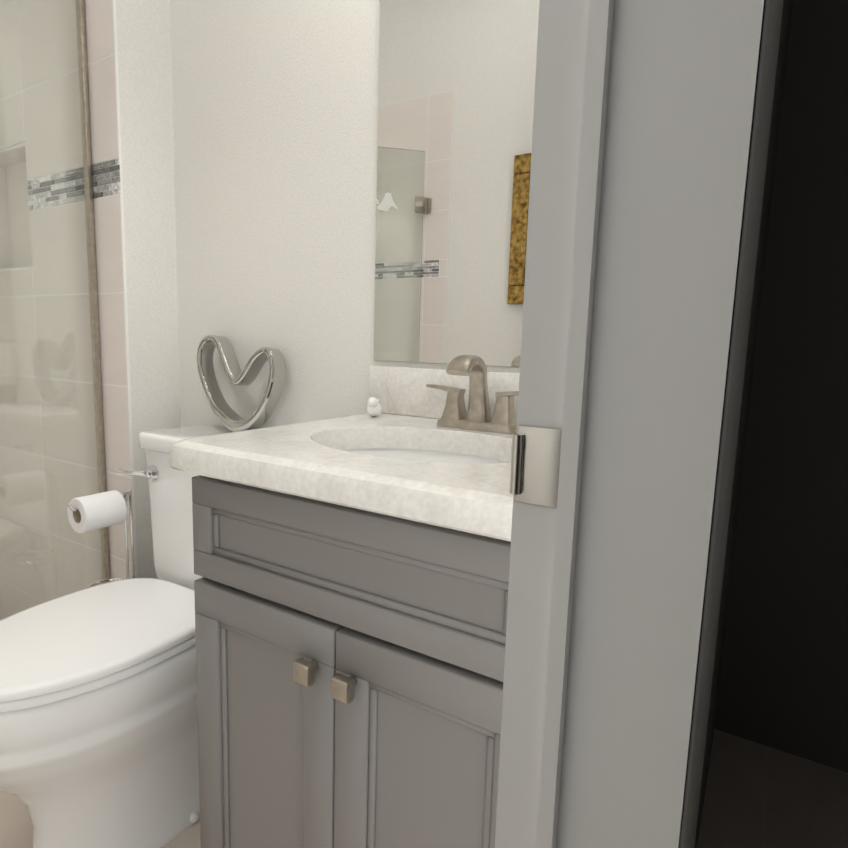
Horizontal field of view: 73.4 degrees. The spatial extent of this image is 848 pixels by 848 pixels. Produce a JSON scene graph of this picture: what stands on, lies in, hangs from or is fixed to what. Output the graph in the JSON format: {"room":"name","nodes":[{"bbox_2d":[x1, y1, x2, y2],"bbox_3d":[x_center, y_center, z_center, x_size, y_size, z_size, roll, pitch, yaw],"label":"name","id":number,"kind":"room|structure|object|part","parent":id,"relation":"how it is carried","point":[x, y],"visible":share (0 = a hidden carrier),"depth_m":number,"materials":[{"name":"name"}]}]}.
{"room":"bathroom","nodes":[
{"label":"bathroom","id":0,"kind":"room"},
{"bbox_2d":[8,0,180,578],"bbox_3d":[-1.089,-0.712,1.718,0.853,3.030,0.149,6,9,31],"label":"wall","id":1,"kind":"structure","parent":0,"point":[152,304],"depth_m":1.52,"materials":[{"name":"paint"}]},
{"bbox_2d":[0,729,847,847],"bbox_3d":[-0.149,1.067,0.455,4.283,0.100,3.300,6,9,31],"label":"floor","id":2,"kind":"structure","parent":0,"point":[757,795],"depth_m":1.37,"materials":[{"name":"tile"}]},
{"bbox_2d":[67,489,134,588],"bbox_3d":[-0.797,0.510,1.482,0.136,0.689,0.214,6,9,31],"label":"toilet paper holder","id":3,"kind":"object","parent":2,"relation":"on","point":[87,513],"visible":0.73,"depth_m":1.39,"materials":[{"name":"white paper"}]},
{"bbox_2d":[0,425,231,847],"bbox_3d":[-0.629,0.470,1.245,0.418,0.842,0.699,6,9,31],"label":"toilet","id":4,"kind":"object","parent":2,"relation":"on","point":[98,722],"visible":0.6,"depth_m":1.12,"materials":[{"name":"white ceramic"}]},
{"bbox_2d":[197,335,285,431],"bbox_3d":[-0.472,-0.102,1.446,0.285,0.245,0.069,6,9,31],"label":"heart sculpture","id":5,"kind":"object","parent":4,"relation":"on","point":[230,418],"visible":1,"depth_m":1.43,"materials":[{"name":"silver metal"}]},
{"bbox_2d":[169,366,519,847],"bbox_3d":[-0.011,0.433,0.966,0.595,1.028,0.537,6,9,31],"label":"bathroom vanity","id":6,"kind":"object","parent":2,"relation":"on","point":[350,661],"depth_m":0.74,"materials":[{"name":"grey wood"}]},
{"bbox_3d":[0.000,0.070,0.917,0.595,0.296,0.537,6,9,31],"label":"bathroom vanity top","id":7,"kind":"part","parent":6,"relation":"part of","materials":[{"name":"white stone"}]},
{"bbox_2d":[367,397,381,416],"bbox_3d":[-0.102,-0.037,1.190,0.041,0.042,0.080,6,9,31],"label":"bird figurine","id":8,"kind":"object","parent":6,"relation":"on","point":[374,407],"visible":1,"depth_m":1.16,"materials":[{"name":"white ceramic"}]},
{"bbox_2d":[426,355,518,433],"bbox_3d":[0.085,-0.056,1.022,0.224,0.135,0.126,6,9,31],"label":"faucet","id":9,"kind":"object","parent":6,"relation":"on","point":[479,417],"visible":0.83,"depth_m":1.03,"materials":[{"name":"silver metal"}]},
{"bbox_2d":[170,0,783,847],"bbox_3d":[-0.421,-0.658,1.466,2.265,3.030,0.100,6,9,31],"label":"wall","id":10,"kind":"structure","parent":0,"point":[276,146],"depth_m":1.38,"materials":[{"name":"paint"}]},
{"bbox_2d":[374,0,538,366],"bbox_3d":[0.158,-0.601,1.059,0.593,0.982,0.005,6,9,31],"label":"mirror","id":11,"kind":"object","parent":10,"relation":"attached to","point":[456,100],"visible":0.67,"depth_m":1.13,"materials":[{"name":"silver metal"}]},
{"bbox_2d":[683,0,792,847],"bbox_3d":[0.495,-0.556,0.920,0.126,3.030,1.325,6,9,31],"label":"wall","id":12,"kind":"structure","parent":0,"point":[754,199],"depth_m":0.88,"materials":[{"name":"paint"}]},
{"bbox_2d":[715,0,847,772],"bbox_3d":[1.736,-0.529,1.008,1.918,3.030,0.100,6,9,31],"label":"wall","id":13,"kind":"structure","parent":0,"point":[783,684],"depth_m":1.48,"materials":[{"name":"grey paint"}]},
{"bbox_3d":[-1.280,0.858,1.086,0.100,0.075,1.417,6,9,31],"label":"sill","id":14,"kind":"structure","parent":0,"visible":0},
{"bbox_2d":[76,0,109,583],"bbox_3d":[-1.460,-0.181,1.074,0.521,1.974,1.416,6,9,31],"label":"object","id":15,"kind":"object","parent":14,"relation":"on","point":[89,204],"visible":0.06,"depth_m":1.52,"materials":[{"name":"silver metal"}]},
{"bbox_2d":[0,0,104,618],"bbox_3d":[-1.463,-0.188,1.084,0.502,1.963,1.379,6,9,31],"label":"glass panel","id":16,"kind":"object","parent":15,"relation":"attached to","point":[51,320],"visible":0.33,"depth_m":1.43,"materials":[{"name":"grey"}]},
{"bbox_3d":[-1.867,-0.687,1.350,0.100,3.030,1.783,6,9,31],"label":"wall","id":17,"kind":"structure","parent":0,"visible":0},
{"bbox_2d":[0,0,137,619],"bbox_3d":[-1.485,-0.296,1.129,0.853,2.312,1.524,6,9,31],"label":"shower wall tile","id":18,"kind":"structure","parent":17,"relation":"attached to","point":[103,76],"depth_m":1.62,"materials":[{"name":"white tile"}]},
{"bbox_3d":[-0.030,-1.677,-0.173,0.125,0.550,0.855,6,9,31],"label":"wall","id":19,"kind":"structure","parent":0,"visible":0},
{"bbox_2d":[495,0,769,847],"bbox_3d":[-0.076,-0.198,0.026,0.149,2.524,0.943,6,9,31],"label":"door frame","id":20,"kind":"structure","parent":19,"relation":"attached to","point":[645,116],"depth_m":0.40,"materials":[{"name":"white"}]},
{"bbox_2d":[509,425,561,507],"bbox_3d":[0.084,0.032,0.430,0.038,0.060,0.009,6,9,31],"label":"strike plate","id":21,"kind":"object","parent":20,"relation":"attached to","point":[535,465],"depth_m":0.43,"materials":[{"name":"grey metal"}]}
]}

